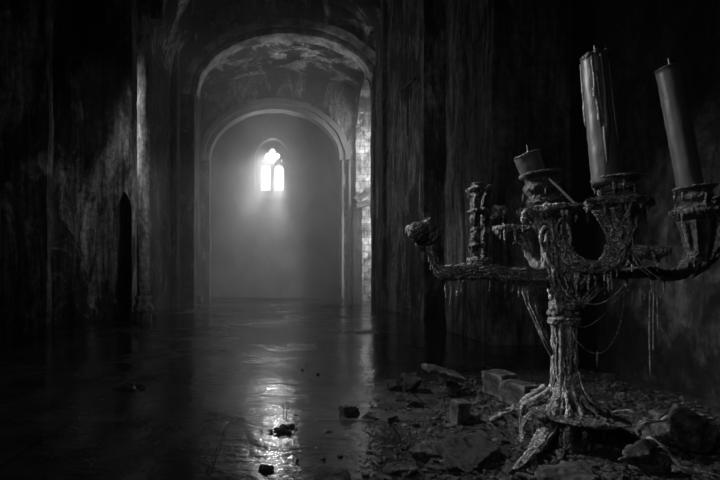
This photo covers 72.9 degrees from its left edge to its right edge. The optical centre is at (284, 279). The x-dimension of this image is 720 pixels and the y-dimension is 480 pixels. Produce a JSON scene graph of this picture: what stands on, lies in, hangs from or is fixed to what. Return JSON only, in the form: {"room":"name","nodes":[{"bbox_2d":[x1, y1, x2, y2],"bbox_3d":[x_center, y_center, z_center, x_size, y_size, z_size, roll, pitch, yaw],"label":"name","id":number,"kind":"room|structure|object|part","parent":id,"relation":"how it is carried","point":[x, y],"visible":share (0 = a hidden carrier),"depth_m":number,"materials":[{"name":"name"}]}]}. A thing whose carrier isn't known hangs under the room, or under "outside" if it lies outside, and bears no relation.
{"room":"church","nodes":[
{"label":"church","id":0,"kind":"room"},
{"bbox_2d":[0,0,55,327],"bbox_3d":[-6.598,-5.550,8.699,4.806,13.300,0.350,0,0,0],"label":"wall","id":1,"kind":"structure","parent":0,"point":[26,26],"depth_m":8.60,"materials":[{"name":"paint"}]},
{"bbox_2d":[0,318,50,336],"bbox_3d":[-5.800,0.837,8.513,3.200,0.358,0.219,0,0,0],"label":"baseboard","id":2,"kind":"structure","parent":1,"relation":"attached to","point":[12,327],"depth_m":8.42,"materials":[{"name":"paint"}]},
{"bbox_2d":[50,0,136,319],"bbox_3d":[-5.007,-5.550,12.470,2.412,13.300,1.060,0,0,0],"label":"wall","id":3,"kind":"structure","parent":0,"point":[94,62],"depth_m":12.00,"materials":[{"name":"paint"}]},
{"bbox_2d":[117,183,131,317],"bbox_3d":[-4.226,-0.950,12.575,0.630,4.100,0.050,0,0,0],"label":"door","id":4,"kind":"structure","parent":3,"relation":"attached to","point":[127,210],"depth_m":12.55,"materials":[{"name":"paint"}]},
{"bbox_2d":[150,0,169,27],"bbox_3d":[-0.103,-9.857,15.110,8.527,3.513,0.609,0,0,0],"label":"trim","id":5,"kind":"structure","parent":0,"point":[158,11],"depth_m":14.94,"materials":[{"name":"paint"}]},
{"bbox_2d":[131,35,200,309],"bbox_3d":[-3.932,-5.550,17.925,0.785,13.300,9.926,0,0,3],"label":"wall","id":6,"kind":"structure","parent":0,"point":[175,116],"depth_m":18.00,"materials":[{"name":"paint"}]},
{"bbox_2d":[209,102,211,300],"bbox_3d":[-4.079,-4.950,23.889,0.622,12.100,2.199,0,0,-20],"label":"wall","id":7,"kind":"structure","parent":0,"point":[209,102],"depth_m":23.21,"materials":[{"name":"grey stone"}]},
{"bbox_2d":[150,0,387,84],"bbox_3d":[0.008,-9.269,15.600,8.691,3.938,6.200,0,0,0],"label":"ceiling","id":8,"kind":"structure","parent":0,"point":[184,18],"depth_m":17.59,"materials":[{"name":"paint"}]},
{"bbox_2d":[211,113,338,297],"bbox_3d":[-0.600,-4.950,24.750,7.400,12.100,0.500,0,0,0],"label":"wall","id":9,"kind":"structure","parent":0,"point":[260,250],"depth_m":24.50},
{"bbox_2d":[255,141,289,204],"bbox_3d":[-0.641,-5.554,24.910,1.927,3.475,0.820,0,0,0],"label":"window","id":10,"kind":"structure","parent":9,"relation":"in","point":[265,149],"depth_m":25.00,"materials":[{"name":"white glass"}]},
{"bbox_3d":[-0.641,-3.992,24.750,1.802,0.350,0.500,0,0,0],"label":"sill","id":11,"kind":"part","parent":10,"relation":"part of","materials":[{"name":"grey stone"}]},
{"bbox_2d":[211,298,337,299],"bbox_3d":[-0.600,0.950,24.700,7.200,0.100,1.000,0,0,0],"label":"trim","id":12,"kind":"structure","parent":9,"relation":"attached to","point":[211,298],"depth_m":24.20,"materials":[{"name":"stone"}]},
{"bbox_2d":[201,73,355,300],"bbox_3d":[-0.375,-4.950,22.903,7.650,12.100,0.055,0,0,0],"label":"wall","id":13,"kind":"structure","parent":0,"point":[321,93],"depth_m":22.90,"materials":[{"name":"paint"}]},
{"bbox_2d":[200,98,350,162],"bbox_3d":[-0.506,-7.152,22.985,7.227,2.905,0.661,0,0,0],"label":"trim","id":14,"kind":"structure","parent":13,"relation":"attached to","point":[236,114],"depth_m":22.75,"materials":[{"name":"grey stone"}]},
{"bbox_2d":[341,160,343,300],"bbox_3d":[2.720,-2.375,22.840,0.157,6.750,0.158,0,0,0],"label":"trim","id":15,"kind":"structure","parent":13,"relation":"attached to","point":[342,161],"depth_m":22.79,"materials":[{"name":"grey stone"}]},
{"bbox_2d":[347,160,350,300],"bbox_3d":[3.049,-2.375,22.842,0.165,6.750,0.154,0,0,0],"label":"trim","id":16,"kind":"structure","parent":13,"relation":"attached to","point":[349,161],"depth_m":22.78,"materials":[{"name":"grey stone"}]},
{"bbox_2d":[352,203,361,300],"bbox_3d":[3.414,-1.300,22.692,0.447,4.600,0.415,0,0,0],"label":"trim","id":17,"kind":"structure","parent":13,"relation":"attached to","point":[356,213],"depth_m":22.50,"materials":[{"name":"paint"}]},
{"bbox_2d":[353,186,370,203],"bbox_3d":[3.657,-3.920,21.603,1.193,0.988,0.518,0,0,0],"label":"transom","id":18,"kind":"object","parent":17,"relation":"attached to","point":[366,192],"visible":0.58,"depth_m":21.35,"materials":[{"name":"stone"}]},
{"bbox_2d":[355,199,369,208],"bbox_3d":[3.810,-3.560,22.199,1.132,0.528,0.514,0,0,0],"label":"transom","id":19,"kind":"object","parent":17,"relation":"attached to","point":[364,203],"visible":0.56,"depth_m":21.95,"materials":[{"name":"stone"}]},
{"bbox_2d":[201,41,362,89],"bbox_3d":[-0.193,-8.514,22.050,10.664,2.727,5.900,0,0,0],"label":"ceiling","id":20,"kind":"structure","parent":0,"point":[302,58],"depth_m":21.46,"materials":[{"name":"paint"}]},
{"bbox_2d":[195,0,372,55],"bbox_3d":[0.000,-9.500,18.750,8.600,5.000,0.049,0,0,0],"label":"arch","id":21,"kind":"object","parent":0,"point":[243,12],"visible":0.25,"depth_m":18.75,"materials":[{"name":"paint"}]},
{"bbox_2d":[338,95,339,300],"bbox_3d":[2.842,-4.950,23.931,0.345,12.100,2.132,0,0,11],"label":"wall","id":22,"kind":"structure","parent":0,"point":[339,95],"depth_m":23.22,"materials":[{"name":"grey stone"}]},
{"bbox_2d":[0,300,719,479],"bbox_3d":[0.000,1.001,12.500,18.000,0.023,31.000,0,0,0],"label":"floor","id":23,"kind":"structure","parent":0,"point":[217,375],"depth_m":4.53,"materials":[{"name":"grey stone"}]},
{"bbox_2d":[112,383,145,391],"bbox_3d":[-1.424,0.988,4.399,0.296,0.074,0.255,0,0,-37],"label":"clump","id":24,"kind":"object","parent":23,"relation":"on","point":[129,386],"visible":0.91,"depth_m":4.36,"materials":[{"name":"stone"}]},
{"bbox_2d":[130,0,156,322],"bbox_3d":[-3.406,-5.567,11.550,0.538,13.265,0.539,0,0,0],"label":"column","id":25,"kind":"structure","parent":23,"relation":"on","point":[143,308],"depth_m":11.42,"materials":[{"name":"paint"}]},
{"bbox_2d":[197,295,202,303],"bbox_3d":[-3.627,0.821,20.154,0.354,0.400,0.402,0,0,-12],"label":"rubble stone","id":26,"kind":"object","parent":23,"relation":"on","point":[199,297],"visible":0.79,"depth_m":20.03,"materials":[{"name":"grey stone"}]},
{"bbox_2d":[258,464,273,471],"bbox_3d":[-0.098,0.991,2.524,0.084,0.036,0.071,0,0,0],"label":"clump","id":27,"kind":"object","parent":23,"relation":"on","point":[265,468],"visible":1,"depth_m":2.51,"materials":[{"name":"stone"}]},
{"bbox_2d":[267,424,297,434],"bbox_3d":[-0.003,0.989,3.183,0.150,0.044,0.207,0,0,42],"label":"clump","id":28,"kind":"object","parent":23,"relation":"on","point":[282,428],"visible":1,"depth_m":3.16,"materials":[{"name":"stone"}]},
{"bbox_2d":[313,465,350,479],"bbox_3d":[0.236,0.999,2.414,0.211,0.053,0.268,0,0,0],"label":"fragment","id":29,"kind":"object","parent":23,"relation":"on","point":[323,472],"visible":0.95,"depth_m":2.43,"materials":[{"name":"stone"}]},
{"bbox_2d":[339,405,359,416],"bbox_3d":[0.480,0.966,3.558,0.166,0.111,0.162,0,0,0],"label":"rubble stone","id":30,"kind":"object","parent":23,"relation":"on","point":[345,410],"visible":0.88,"depth_m":3.50,"materials":[{"name":"grey stone"}]},
{"bbox_2d":[361,411,374,419],"bbox_3d":[0.607,0.985,3.470,0.110,0.071,0.065,0,0,30],"label":"rubble stone","id":31,"kind":"object","parent":23,"relation":"on","point":[369,415],"visible":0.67,"depth_m":3.44,"materials":[{"name":"grey stone"}]},
{"bbox_2d":[385,379,401,390],"bbox_3d":[0.991,0.966,4.357,0.153,0.111,0.140,0,0,0],"label":"rubble stone","id":32,"kind":"object","parent":23,"relation":"on","point":[392,384],"visible":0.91,"depth_m":4.34,"materials":[{"name":"grey stone"}]},
{"bbox_2d":[400,371,421,390],"bbox_3d":[1.130,0.926,4.316,0.203,0.180,0.214,0,0,0],"label":"rubble stone","id":33,"kind":"object","parent":23,"relation":"on","point":[409,381],"visible":0.97,"depth_m":4.27,"materials":[{"name":"grey stone"}]},
{"bbox_2d":[409,441,440,460],"bbox_3d":[0.784,0.979,2.726,0.179,0.085,0.152,0,0,-22],"label":"rubble stone","id":34,"kind":"object","parent":23,"relation":"on","point":[423,451],"visible":0.93,"depth_m":2.68,"materials":[{"name":"grey stone"}]},
{"bbox_2d":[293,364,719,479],"bbox_3d":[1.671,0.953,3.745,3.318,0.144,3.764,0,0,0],"label":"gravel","id":35,"kind":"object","parent":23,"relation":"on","point":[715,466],"visible":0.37,"depth_m":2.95,"materials":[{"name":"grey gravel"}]},
{"bbox_2d":[500,475,518,479],"bbox_3d":[1.075,0.964,2.265,0.124,0.083,0.053,0,0,1],"label":"rubble piece","id":36,"kind":"object","parent":35,"relation":"on","point":[511,477],"visible":1,"depth_m":2.26,"materials":[{"name":"stone"}]},
{"bbox_2d":[613,392,626,398],"bbox_3d":[2.796,0.972,4.006,0.040,0.076,0.092,0,0,-38],"label":"rubble piece","id":37,"kind":"object","parent":35,"relation":"on","point":[620,395],"visible":0.94,"depth_m":3.99,"materials":[{"name":"stone"}]},
{"bbox_2d":[656,413,665,418],"bbox_3d":[2.444,0.884,3.100,0.084,0.053,0.032,0,0,20],"label":"rubble piece","id":38,"kind":"object","parent":35,"relation":"on","point":[658,416],"visible":0.49,"depth_m":3.10,"materials":[{"name":"stone"}]},
{"bbox_2d":[412,383,719,479],"bbox_3d":[1.750,0.944,3.300,3.300,0.148,3.600,0,0,0],"label":"mound","id":39,"kind":"object","parent":23,"relation":"on","point":[495,433],"visible":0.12,"depth_m":3.14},
{"bbox_2d":[387,415,397,422],"bbox_3d":[0.762,0.983,3.389,0.085,0.061,0.078,0,0,2],"label":"rubble piece","id":40,"kind":"object","parent":39,"relation":"on","point":[395,418],"visible":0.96,"depth_m":3.36,"materials":[{"name":"stone"}]},
{"bbox_2d":[383,463,416,474],"bbox_3d":[0.602,0.995,2.515,0.186,0.054,0.114,0,0,-8],"label":"fragment","id":41,"kind":"object","parent":39,"relation":"on","point":[390,468],"visible":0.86,"depth_m":2.48,"materials":[{"name":"stone"}]},
{"bbox_2d":[395,393,409,401],"bbox_3d":[0.977,0.984,3.983,0.123,0.074,0.086,0,0,16],"label":"rubble piece","id":42,"kind":"object","parent":39,"relation":"on","point":[400,397],"visible":0.9,"depth_m":3.98,"materials":[{"name":"stone"}]},
{"bbox_2d":[408,419,416,425],"bbox_3d":[0.873,0.977,3.278,0.061,0.061,0.074,0,0,-14],"label":"rubble piece","id":43,"kind":"object","parent":39,"relation":"on","point":[413,422],"visible":0.86,"depth_m":3.26,"materials":[{"name":"stone"}]},
{"bbox_2d":[407,402,424,406],"bbox_3d":[1.024,0.987,3.784,0.130,0.074,0.081,0,0,-5],"label":"rubble piece","id":44,"kind":"object","parent":39,"relation":"on","point":[410,404],"visible":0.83,"depth_m":3.77,"materials":[{"name":"stone"}]},
{"bbox_2d":[443,414,451,423],"bbox_3d":[1.170,0.973,3.335,0.122,0.077,0.072,0,0,-26],"label":"rubble piece","id":45,"kind":"object","parent":39,"relation":"on","point":[446,418],"visible":0.26,"depth_m":3.33,"materials":[{"name":"stone"}]},
{"bbox_2d":[445,461,459,471],"bbox_3d":[0.866,0.972,2.486,0.065,0.057,0.074,0,0,32],"label":"rubble piece","id":46,"kind":"object","parent":39,"relation":"on","point":[450,467],"visible":0.96,"depth_m":2.47,"materials":[{"name":"stone"}]},
{"bbox_2d":[443,380,461,392],"bbox_3d":[1.486,0.949,4.241,0.142,0.140,0.131,0,0,43],"label":"rubble stone","id":47,"kind":"object","parent":39,"relation":"on","point":[451,386],"visible":0.84,"depth_m":4.20,"materials":[{"name":"grey stone"}]},
{"bbox_2d":[421,363,465,382],"bbox_3d":[1.367,0.801,4.150,0.347,0.153,0.212,0,0,-6],"label":"stone slab","id":48,"kind":"object","parent":47,"relation":"on","point":[432,369],"visible":1,"depth_m":4.07,"materials":[{"name":"grey stone"}]},
{"bbox_2d":[449,399,471,424],"bbox_3d":[1.204,0.910,3.300,0.111,0.169,0.103,0,0,-13],"label":"brick","id":49,"kind":"object","parent":39,"relation":"on","point":[459,408],"visible":0.88,"depth_m":3.26,"materials":[{"name":"stone"}]},
{"bbox_2d":[433,430,500,473],"bbox_3d":[1.019,0.996,2.676,0.402,0.245,0.325,0,0,-30],"label":"stone slab","id":50,"kind":"object","parent":39,"relation":"on","point":[471,452],"visible":0.84,"depth_m":2.62,"materials":[{"name":"grey stone"}]},
{"bbox_2d":[439,438,498,462],"bbox_3d":[1.026,0.965,2.692,0.409,0.123,0.101,0,0,-14],"label":"rubble","id":51,"kind":"object","parent":50,"relation":"on","point":[495,440],"visible":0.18,"depth_m":2.73,"materials":[{"name":"stone"}]},
{"bbox_2d":[470,411,480,418],"bbox_3d":[1.331,0.971,3.407,0.178,0.093,0.144,0,0,0],"label":"rubble stone","id":52,"kind":"object","parent":39,"relation":"on","point":[472,414],"visible":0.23,"depth_m":3.35,"materials":[{"name":"grey stone"}]},
{"bbox_2d":[479,398,487,404],"bbox_3d":[1.522,0.941,3.672,0.067,0.075,0.066,0,0,-33],"label":"rubble piece","id":53,"kind":"object","parent":39,"relation":"on","point":[482,401],"visible":0.77,"depth_m":3.65,"materials":[{"name":"stone"}]},
{"bbox_2d":[482,369,517,396],"bbox_3d":[1.834,0.879,4.100,0.184,0.194,0.224,-2,1,-21],"label":"stone block","id":54,"kind":"object","parent":39,"relation":"on","point":[491,379],"visible":0.7,"depth_m":4.07,"materials":[{"name":"grey stone"}]},
{"bbox_2d":[503,460,513,466],"bbox_3d":[1.192,0.987,2.554,0.033,0.042,0.060,0,0,-33],"label":"rubble piece","id":55,"kind":"object","parent":39,"relation":"on","point":[511,464],"visible":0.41,"depth_m":2.56,"materials":[{"name":"stone"}]},
{"bbox_2d":[499,379,540,403],"bbox_3d":[1.866,0.902,3.820,0.184,0.180,0.244,0,0,-24],"label":"stone block","id":56,"kind":"object","parent":39,"relation":"on","point":[511,391],"visible":0.71,"depth_m":3.78,"materials":[{"name":"grey stone"}]},
{"bbox_2d":[518,443,528,450],"bbox_3d":[1.395,0.976,2.796,0.033,0.052,0.077,0,0,-45],"label":"rubble piece","id":57,"kind":"object","parent":39,"relation":"on","point":[522,446],"visible":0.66,"depth_m":2.79,"materials":[{"name":"stone"}]},
{"bbox_2d":[527,457,539,465],"bbox_3d":[1.333,0.989,2.594,0.094,0.064,0.041,0,0,-4],"label":"rubble piece","id":58,"kind":"object","parent":39,"relation":"on","point":[533,461],"visible":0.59,"depth_m":2.58,"materials":[{"name":"stone"}]},
{"bbox_2d":[556,448,565,459],"bbox_3d":[1.543,0.986,2.687,0.042,0.076,0.107,0,0,38],"label":"rubble piece","id":59,"kind":"object","parent":39,"relation":"on","point":[561,454],"visible":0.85,"depth_m":2.67,"materials":[{"name":"stone"}]},
{"bbox_2d":[405,168,719,469],"bbox_3d":[1.895,0.206,3.001,2.289,1.752,0.752,0,0,-10],"label":"candelabra","id":60,"kind":"object","parent":39,"relation":"on","point":[558,411],"visible":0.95,"depth_m":2.91,"materials":[{"name":"metal"}]},
{"bbox_3d":[0.851,-0.279,2.969,0.222,0.211,0.211,0,0,0],"label":"moss bulb","id":61,"kind":"part","parent":60,"relation":"part of","materials":[{"name":"metal"}]},
{"bbox_3d":[1.193,-0.335,3.007,0.135,0.553,0.144,0,0,-28],"label":"empty stem","id":62,"kind":"part","parent":60,"relation":"part of","materials":[{"name":"metal"}]},
{"bbox_3d":[1.294,-0.354,3.080,0.088,0.510,0.084,0,0,0],"label":"empty stem","id":63,"kind":"part","parent":60,"relation":"part of","materials":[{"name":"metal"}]},
{"bbox_3d":[1.278,-0.048,2.974,0.833,0.344,0.150,0,0,0],"label":"arm","id":64,"kind":"part","parent":60,"relation":"part of","materials":[{"name":"metal"}]},
{"bbox_3d":[1.550,-0.324,3.212,0.256,0.106,0.068,0,0,8],"label":"arm","id":65,"kind":"part","parent":60,"relation":"part of","materials":[{"name":"metal"}]},
{"bbox_2d":[489,384,546,421],"bbox_3d":[1.608,0.831,3.266,0.495,0.236,0.124,0,0,-4],"label":"root","id":66,"kind":"object","parent":60,"relation":"attached to","point":[542,387],"visible":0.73,"depth_m":3.28,"materials":[{"name":"wood"}]},
{"bbox_3d":[1.626,-0.182,3.154,0.119,0.337,0.283,0,0,-42],"label":"arm","id":67,"kind":"part","parent":60,"relation":"part of","materials":[{"name":"metal"}]},
{"bbox_3d":[1.503,0.907,2.967,0.188,0.241,0.098,0,0,-12],"label":"leg","id":68,"kind":"part","parent":60,"relation":"part of","materials":[{"name":"metal"}]},
{"bbox_2d":[514,145,544,179],"bbox_3d":[1.488,-0.718,2.922,0.178,0.214,0.158,0,0,0],"label":"candle","id":69,"kind":"object","parent":60,"relation":"on","point":[528,161],"visible":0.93,"depth_m":2.86,"materials":[{"name":"wax"}]},
{"bbox_2d":[519,168,563,208],"bbox_3d":[1.553,-0.545,2.917,0.248,0.250,0.255,0,0,0],"label":"socket","id":70,"kind":"object","parent":60,"relation":"attached to","point":[540,191],"depth_m":2.84,"materials":[{"name":"metal"}]},
{"bbox_2d":[529,215,565,245],"bbox_3d":[1.604,-0.263,2.924,0.210,0.287,0.208,0,0,0],"label":"cup","id":71,"kind":"object","parent":60,"relation":"on","point":[549,229],"depth_m":2.86,"materials":[{"name":"metal"}]},
{"bbox_2d":[549,178,574,202],"bbox_3d":[1.605,-0.535,2.810,0.194,0.223,0.032,0,0,25],"label":"taper","id":72,"kind":"object","parent":60,"relation":"on","point":[571,200],"visible":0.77,"depth_m":2.79,"materials":[{"name":"wax"}]},
{"bbox_3d":[1.670,0.953,2.816,0.107,0.260,0.199,0,0,19],"label":"leg","id":73,"kind":"part","parent":60,"relation":"part of","materials":[{"name":"metal"}]},
{"bbox_3d":[1.764,0.885,2.975,0.573,0.262,0.601,0,0,0],"label":"plate","id":74,"kind":"part","parent":60,"relation":"part of","materials":[{"name":"metal"}]},
{"bbox_3d":[1.843,-0.195,2.867,0.455,0.605,0.179,0,0,5],"label":"arm","id":75,"kind":"part","parent":60,"relation":"part of","materials":[{"name":"metal"}]},
{"bbox_3d":[1.885,0.178,2.900,0.311,0.222,0.008,0,0,0],"label":"chain","id":76,"kind":"part","parent":60,"relation":"part of","materials":[{"name":"metal"}]},
{"bbox_3d":[1.894,0.252,2.900,0.319,0.396,0.010,0,0,0],"label":"chain","id":77,"kind":"part","parent":60,"relation":"part of","materials":[{"name":"metal"}]},
{"bbox_3d":[1.913,0.947,2.949,0.119,0.221,0.084,0,0,29],"label":"leg","id":78,"kind":"part","parent":60,"relation":"part of","materials":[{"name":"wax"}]},
{"bbox_2d":[580,45,622,188],"bbox_3d":[1.877,-0.972,2.850,0.231,0.842,0.174,0,0,0],"label":"candle","id":79,"kind":"object","parent":60,"relation":"on","point":[596,76],"visible":1,"depth_m":2.79,"materials":[{"name":"wax"}]},
{"bbox_2d":[590,172,644,195],"bbox_3d":[1.965,-0.534,2.847,0.262,0.164,0.268,0,0,0],"label":"socket","id":80,"kind":"object","parent":60,"relation":"attached to","point":[627,185],"depth_m":2.76,"materials":[{"name":"metal"}]},
{"bbox_3d":[2.085,-0.120,2.836,0.071,0.138,0.153,0,0,-18],"label":"arm","id":81,"kind":"part","parent":60,"relation":"part of","materials":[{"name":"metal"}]},
{"bbox_2d":[613,409,668,424],"bbox_3d":[2.306,0.860,2.978,0.575,0.114,0.100,0,0,4],"label":"root","id":82,"kind":"object","parent":60,"relation":"attached to","point":[665,418],"visible":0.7,"depth_m":2.96,"materials":[{"name":"wood"}]},
{"bbox_3d":[2.326,-0.164,3.042,0.797,0.523,0.238,0,0,0],"label":"arm","id":83,"kind":"part","parent":60,"relation":"part of","materials":[{"name":"metal"}]},
{"bbox_2d":[654,58,703,192],"bbox_3d":[2.547,-1.001,3.100,0.284,0.864,0.146,0,0,0],"label":"candle","id":84,"kind":"object","parent":60,"relation":"on","point":[670,78],"visible":1,"depth_m":3.05,"materials":[{"name":"wax"}]},
{"bbox_2d":[671,183,718,209],"bbox_3d":[2.648,-0.518,3.100,0.228,0.194,0.243,0,0,0],"label":"socket","id":85,"kind":"object","parent":60,"relation":"attached to","point":[697,196],"depth_m":3.03,"materials":[{"name":"metal"}]},
{"bbox_2d":[676,218,717,261],"bbox_3d":[2.662,-0.255,3.100,0.193,0.284,0.196,0,0,-21],"label":"cup","id":86,"kind":"object","parent":60,"relation":"on","point":[697,235],"depth_m":3.05,"materials":[{"name":"metal"}]},
{"bbox_3d":[2.796,-0.250,3.202,0.388,0.474,0.102,0,0,-20],"label":"arm","id":87,"kind":"part","parent":60,"relation":"part of","materials":[{"name":"metal"}]},
{"bbox_2d":[711,196,719,204],"bbox_3d":[2.923,-0.480,3.252,0.173,0.157,0.182,0,0,0],"label":"socket","id":88,"kind":"object","parent":60,"relation":"attached to","point":[716,200],"depth_m":3.20,"materials":[{"name":"metal"}]},
{"bbox_2d":[532,460,602,479],"bbox_3d":[1.418,0.990,2.340,0.345,0.169,0.309,0,0,-5],"label":"chunk","id":89,"kind":"object","parent":39,"relation":"on","point":[576,470],"visible":1,"depth_m":2.35,"materials":[{"name":"stone"}]},
{"bbox_2d":[600,381,607,387],"bbox_3d":[2.988,0.978,4.500,0.040,0.068,0.105,0,0,4],"label":"rubble piece","id":90,"kind":"object","parent":39,"relation":"on","point":[603,383],"visible":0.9,"depth_m":4.47,"materials":[{"name":"stone"}]},
{"bbox_2d":[598,401,610,406],"bbox_3d":[2.502,0.981,3.768,0.103,0.066,0.040,0,0,44],"label":"rubble piece","id":91,"kind":"object","parent":39,"relation":"on","point":[605,403],"visible":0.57,"depth_m":3.75,"materials":[{"name":"stone"}]},
{"bbox_2d":[616,474,630,479],"bbox_3d":[1.614,0.961,2.273,0.075,0.068,0.084,0,0,8],"label":"rubble piece","id":92,"kind":"object","parent":39,"relation":"on","point":[623,477],"visible":1,"depth_m":2.29,"materials":[{"name":"stone"}]},
{"bbox_2d":[616,425,639,438],"bbox_3d":[2.213,0.977,3.079,0.192,0.086,0.153,0,0,11],"label":"rubble stone","id":93,"kind":"object","parent":39,"relation":"on","point":[630,432],"visible":0.4,"depth_m":3.03,"materials":[{"name":"grey stone"}]},
{"bbox_2d":[649,409,706,416],"bbox_3d":[2.724,0.964,3.335,0.376,0.112,0.189,0,0,-14],"label":"stone slab","id":94,"kind":"object","parent":39,"relation":"on","point":[652,413],"visible":0.11,"depth_m":3.33,"materials":[{"name":"grey stone"}]},
{"bbox_2d":[668,403,719,455],"bbox_3d":[2.354,0.870,2.745,0.291,0.286,0.265,0,0,-38],"label":"rock","id":95,"kind":"object","parent":39,"relation":"on","point":[693,433],"visible":0.94,"depth_m":2.68,"materials":[{"name":"stone"}]},
{"bbox_2d":[618,438,672,478],"bbox_3d":[1.816,0.904,2.429,0.216,0.221,0.212,0,0,-17],"label":"rock","id":96,"kind":"object","parent":23,"relation":"on","point":[644,454],"visible":0.89,"depth_m":2.37,"materials":[{"name":"stone"}]},
{"bbox_2d":[646,436,701,475],"bbox_3d":[1.899,0.863,2.388,0.142,0.128,0.281,0,0,-9],"label":"root","id":97,"kind":"object","parent":96,"relation":"on","point":[687,469],"visible":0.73,"depth_m":2.32,"materials":[{"name":"wood"}]},
{"bbox_2d":[636,420,673,447],"bbox_3d":[2.271,0.941,2.904,0.200,0.157,0.206,0,0,0],"label":"rock","id":98,"kind":"object","parent":23,"relation":"on","point":[659,431],"visible":0.66,"depth_m":2.88,"materials":[{"name":"stone"}]},
{"bbox_2d":[357,72,370,127],"bbox_3d":[3.860,-9.704,20.950,0.880,4.992,3.500,0,0,0],"label":"wall","id":99,"kind":"structure","parent":0,"point":[364,86],"depth_m":22.24,"materials":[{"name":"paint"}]},
{"bbox_2d":[355,87,370,300],"bbox_3d":[3.811,-4.200,22.702,0.978,10.400,0.071,0,0,0],"label":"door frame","id":100,"kind":"structure","parent":99,"relation":"attached to","point":[363,162],"depth_m":22.70,"materials":[{"name":"grey stone"}]},
{"bbox_2d":[370,0,446,319],"bbox_3d":[3.883,-5.550,15.638,1.036,13.300,7.194,0,0,-2],"label":"pillar","id":101,"kind":"structure","parent":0,"point":[407,175],"depth_m":13.73,"materials":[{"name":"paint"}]},
{"bbox_2d":[182,18,374,99],"bbox_3d":[0.071,-8.657,18.861,8.105,2.914,0.705,0,0,0],"label":"arch","id":102,"kind":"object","parent":101,"relation":"attached to","point":[334,38],"depth_m":18.60,"materials":[{"name":"stone"}]},
{"bbox_2d":[397,78,415,135],"bbox_3d":[3.399,-4.840,13.500,0.062,1.680,1.812,0,0,-1],"label":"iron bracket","id":103,"kind":"object","parent":101,"relation":"attached to","point":[413,79],"visible":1,"depth_m":13.28,"materials":[{"name":"black metal"}]},
{"bbox_2d":[444,0,570,344],"bbox_3d":[3.908,-5.550,8.496,1.588,13.300,2.342,0,0,0],"label":"wall","id":104,"kind":"structure","parent":0,"point":[508,72],"depth_m":7.42,"materials":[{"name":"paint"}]},
{"bbox_2d":[570,0,719,402],"bbox_3d":[3.634,-5.550,2.585,0.935,13.300,10.143,0,0,6],"label":"wall","id":105,"kind":"structure","parent":0,"point":[640,36],"depth_m":4.57,"materials":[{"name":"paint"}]}
]}

